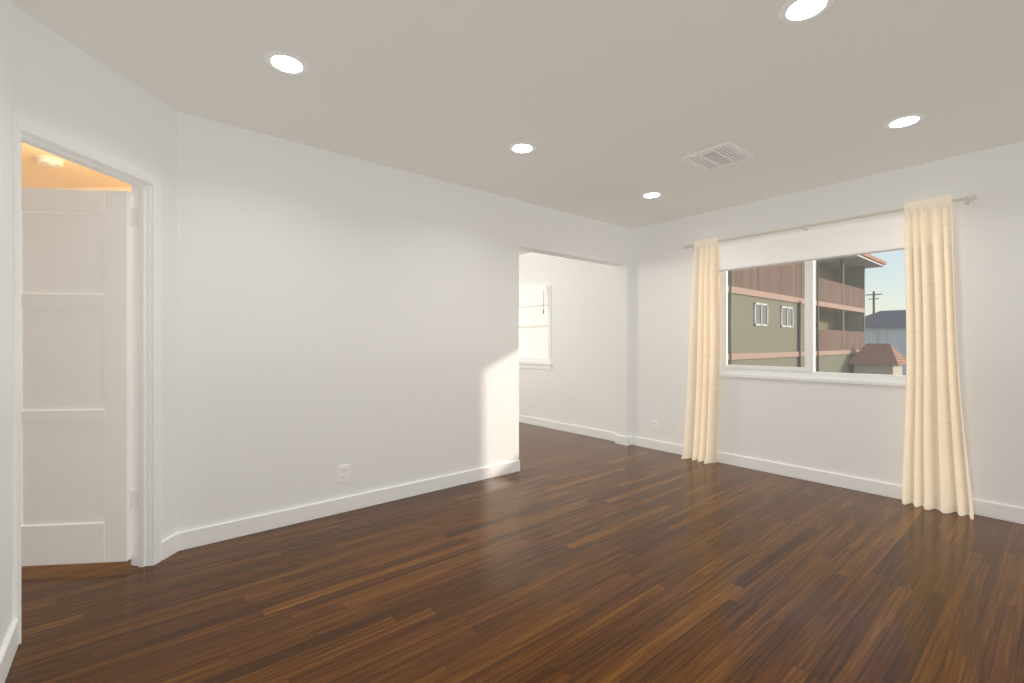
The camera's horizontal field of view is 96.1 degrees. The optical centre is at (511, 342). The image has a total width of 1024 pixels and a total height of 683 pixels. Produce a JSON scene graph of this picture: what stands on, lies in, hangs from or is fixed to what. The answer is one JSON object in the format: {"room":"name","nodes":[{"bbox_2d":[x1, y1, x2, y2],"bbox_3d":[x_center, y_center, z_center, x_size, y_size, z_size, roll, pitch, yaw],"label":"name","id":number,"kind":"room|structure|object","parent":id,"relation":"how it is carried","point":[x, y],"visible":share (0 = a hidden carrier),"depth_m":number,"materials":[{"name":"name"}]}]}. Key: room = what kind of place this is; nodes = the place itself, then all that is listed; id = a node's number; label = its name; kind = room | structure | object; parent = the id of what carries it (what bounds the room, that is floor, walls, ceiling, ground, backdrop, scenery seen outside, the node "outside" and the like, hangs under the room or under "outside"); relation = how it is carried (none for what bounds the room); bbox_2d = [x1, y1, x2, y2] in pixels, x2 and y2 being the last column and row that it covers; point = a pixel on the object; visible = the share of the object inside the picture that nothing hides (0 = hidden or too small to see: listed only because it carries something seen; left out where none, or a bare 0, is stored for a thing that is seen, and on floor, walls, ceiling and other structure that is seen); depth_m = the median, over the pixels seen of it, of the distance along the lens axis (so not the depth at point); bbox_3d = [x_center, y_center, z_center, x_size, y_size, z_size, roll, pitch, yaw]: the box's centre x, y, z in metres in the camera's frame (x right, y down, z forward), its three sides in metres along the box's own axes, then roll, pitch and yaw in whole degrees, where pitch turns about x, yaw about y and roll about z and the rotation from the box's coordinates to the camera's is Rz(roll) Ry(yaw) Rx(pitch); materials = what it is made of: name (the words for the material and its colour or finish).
{"room":"empty living room","nodes":[
{"label":"empty living room","id":0,"kind":"room"},
{"bbox_2d":[0,0,12,649],"bbox_3d":[-0.529,-0.067,-0.009,0.140,2.440,4.461,0,0,-40],"label":"wall","id":1,"kind":"structure","parent":0,"point":[6,313],"depth_m":1.66,"materials":[{"name":"white paint"}]},
{"bbox_2d":[56,187,130,192],"bbox_3d":[-3.107,-0.067,3.807,2.428,2.440,0.120,0,0,3],"label":"wall","id":2,"kind":"structure","parent":0,"point":[128,189],"depth_m":3.76,"materials":[{"name":"beige paint"}]},
{"bbox_2d":[13,5,176,619],"bbox_3d":[-1.896,-0.067,2.780,0.092,2.440,2.054,0,0,3],"label":"wall","id":3,"kind":"structure","parent":0,"point":[64,87],"depth_m":2.19,"materials":[{"name":"white paint"}]},
{"bbox_2d":[0,619,18,682],"bbox_3d":[-0.482,1.103,0.056,0.016,0.100,4.421,0,0,-40],"label":"baseboard","id":4,"kind":"structure","parent":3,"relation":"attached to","point":[9,647],"depth_m":1.62,"materials":[{"name":"white paint"}]},
{"bbox_2d":[14,115,160,643],"bbox_3d":[-1.935,0.161,2.077,0.103,1.985,0.638,0,0,3],"label":"door jamb","id":5,"kind":"structure","parent":3,"relation":"in","point":[142,376],"depth_m":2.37,"materials":[{"name":"white paint"}]},
{"bbox_2d":[21,187,130,565],"bbox_3d":[-2.259,0.169,2.328,0.595,1.889,0.035,0,0,-6],"label":"door leaf","id":6,"kind":"structure","parent":5,"relation":"attached to","point":[75,372],"depth_m":2.32,"materials":[{"name":"white paint"}]},
{"bbox_2d":[177,111,630,532],"bbox_3d":[-0.354,-0.067,3.896,4.333,2.440,0.140,0,0,-40],"label":"wall","id":7,"kind":"structure","parent":0,"point":[335,311],"depth_m":3.12,"materials":[{"name":"white paint"}]},
{"bbox_2d":[339,464,348,482],"bbox_3d":[-1.146,0.891,3.142,0.072,0.116,0.009,0,0,-40],"label":"electrical outlet","id":8,"kind":"object","parent":7,"relation":"attached to","point":[343,473],"visible":1,"depth_m":3.14,"materials":[{"name":"white plastic"}]},
{"bbox_2d":[179,460,519,550],"bbox_3d":[-0.902,1.103,3.357,2.500,0.100,0.042,0,0,-40],"label":"baseboard","id":9,"kind":"structure","parent":7,"relation":"attached to","point":[226,531],"depth_m":3.07,"materials":[{"name":"white paint"}]},
{"bbox_2d":[5,422,1023,682],"bbox_3d":[-1.004,1.213,2.260,7.743,0.120,8.840,0,0,-40],"label":"floor","id":10,"kind":"structure","parent":0,"point":[567,558],"depth_m":2.13,"materials":[{"name":"brown wood"}]},
{"bbox_2d":[161,533,178,552],"bbox_3d":[-1.936,1.103,3.066,0.016,0.100,1.165,0,0,3],"label":"baseboard","id":11,"kind":"structure","parent":10,"relation":"on","point":[170,546],"depth_m":2.49,"materials":[{"name":"white paint"}]},
{"bbox_2d":[11,0,1023,254],"bbox_3d":[-1.004,-1.341,2.260,7.743,0.132,8.840,0,0,-40],"label":"ceiling","id":12,"kind":"structure","parent":0,"point":[611,110],"depth_m":2.30,"materials":[{"name":"white paint"}]},
{"bbox_2d":[34,155,64,167],"bbox_3d":[-3.206,-1.252,3.191,0.150,0.046,0.150,0,0,-40],"label":"ceiling light","id":13,"kind":"object","parent":12,"relation":"attached to","point":[48,161],"visible":1,"depth_m":3.16,"materials":[{"name":"beige plastic"}]},
{"bbox_2d":[264,51,308,75],"bbox_3d":[-1.036,-1.284,2.116,0.184,0.007,0.184,0,0,-40],"label":"recessed light","id":14,"kind":"object","parent":12,"relation":"in","point":[286,63],"visible":1,"depth_m":2.11,"materials":[{"name":"white paint"}]},
{"bbox_2d":[508,142,535,153],"bbox_3d":[0.068,-1.284,3.033,0.184,0.007,0.184,0,0,-40],"label":"recessed light","id":15,"kind":"object","parent":12,"relation":"in","point":[522,147],"visible":1,"depth_m":3.03,"materials":[{"name":"white paint"}]},
{"bbox_2d":[641,191,662,198],"bbox_3d":[1.212,-1.284,3.996,0.184,0.007,0.184,0,0,-40],"label":"recessed light","id":16,"kind":"object","parent":12,"relation":"in","point":[651,195],"visible":1,"depth_m":3.99,"materials":[{"name":"white paint"}]},
{"bbox_2d":[681,141,753,171],"bbox_3d":[1.420,-1.279,3.178,0.365,0.016,0.335,0,0,-40],"label":"ceiling vent","id":17,"kind":"object","parent":12,"relation":"in","point":[720,156],"visible":1,"depth_m":3.15,"materials":[{"name":"silver metal"}]},
{"bbox_2d":[778,0,834,23],"bbox_3d":[1.126,-1.284,1.762,0.184,0.007,0.184,0,0,-40],"label":"recessed light","id":18,"kind":"object","parent":12,"relation":"in","point":[796,11],"visible":1,"depth_m":1.77,"materials":[{"name":"white paint"}]},
{"bbox_2d":[884,113,924,128],"bbox_3d":[2.276,-1.284,2.669,0.184,0.007,0.184,0,0,-40],"label":"recessed light","id":19,"kind":"object","parent":12,"relation":"in","point":[904,121],"visible":1,"depth_m":2.66,"materials":[{"name":"white paint"}]},
{"bbox_2d":[519,141,1023,507],"bbox_3d":[1.914,-0.067,4.682,0.160,2.440,8.840,0,0,-40],"label":"wall","id":20,"kind":"structure","parent":0,"point":[856,430],"depth_m":3.85,"materials":[{"name":"white paint"}]},
{"bbox_2d":[519,285,552,369],"bbox_3d":[0.231,-0.212,6.658,0.165,1.150,1.110,0,0,-40],"label":"window","id":21,"kind":"structure","parent":20,"relation":"in","point":[535,365],"depth_m":6.40,"materials":[{"name":"white paint"}]},
{"bbox_2d":[519,286,547,307],"bbox_3d":[0.164,-0.642,6.603,0.038,0.270,0.990,0,0,-40],"label":"blind","id":22,"kind":"object","parent":21,"relation":"attached to","point":[531,297],"visible":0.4,"depth_m":6.43,"materials":[{"name":"white fabric"}]},
{"bbox_2d":[519,415,623,443],"bbox_3d":[0.195,1.103,6.591,0.046,0.100,3.306,0,0,-40],"label":"baseboard","id":23,"kind":"structure","parent":20,"relation":"attached to","point":[596,433],"depth_m":5.88,"materials":[{"name":"white paint"}]},
{"bbox_2d":[652,420,657,431],"bbox_3d":[1.552,0.898,4.986,0.008,0.116,0.072,0,0,-40],"label":"outlet","id":24,"kind":"object","parent":20,"relation":"attached to","point":[654,425],"visible":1,"depth_m":4.99,"materials":[{"name":"white plastic"}]},
{"bbox_2d":[720,251,905,382],"bbox_3d":[2.533,-0.307,3.903,0.082,1.200,1.570,0,0,-40],"label":"window","id":25,"kind":"structure","parent":20,"relation":"in","point":[808,370],"depth_m":3.89,"materials":[{"name":"white plastic"}]},
{"bbox_2d":[719,215,904,271],"bbox_3d":[2.470,-0.811,3.850,0.043,0.248,1.650,0,0,-40],"label":"blind","id":26,"kind":"object","parent":25,"relation":"attached to","point":[872,236],"visible":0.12,"depth_m":3.77,"materials":[{"name":"white fabric"}]},
{"bbox_2d":[720,373,905,386],"bbox_3d":[2.492,0.307,3.869,0.048,0.028,1.610,0,0,-40],"label":"sill","id":27,"kind":"structure","parent":20,"relation":"attached to","point":[900,384],"depth_m":3.80,"materials":[{"name":"white paint"}]},
{"bbox_2d":[628,436,1023,523],"bbox_3d":[2.954,1.103,3.267,0.046,0.100,5.054,0,0,-40],"label":"baseboard","id":28,"kind":"structure","parent":20,"relation":"attached to","point":[982,508],"depth_m":3.75,"materials":[{"name":"white paint"}]},
{"bbox_2d":[684,194,976,249],"bbox_3d":[2.423,-0.969,3.851,0.115,0.057,2.084,0,0,-40],"label":"curtain rod","id":29,"kind":"object","parent":20,"relation":"attached to","point":[968,199],"visible":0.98,"depth_m":3.66,"materials":[{"name":"beige paint"}]},
{"bbox_2d":[681,237,719,463],"bbox_3d":[1.836,0.073,4.475,0.132,2.151,0.343,0,0,-40],"label":"curtain","id":30,"kind":"object","parent":29,"relation":"hanging from","point":[701,427],"visible":1,"depth_m":4.46,"materials":[{"name":"fabric"}]},
{"bbox_2d":[902,195,973,519],"bbox_3d":[2.927,0.073,3.168,0.119,2.151,0.368,0,0,-40],"label":"curtain","id":31,"kind":"object","parent":29,"relation":"hanging from","point":[935,469],"visible":1,"depth_m":3.20,"materials":[{"name":"fabric"}]},
{"label":"outside","id":32,"kind":"structure","parent":0,"visible":0},
{"bbox_2d":[519,254,905,374],"bbox_3d":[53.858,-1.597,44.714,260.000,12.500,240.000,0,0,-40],"label":"building","id":33,"kind":"structure","parent":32,"point":[841,323],"depth_m":25.04,"materials":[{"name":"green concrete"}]}
]}

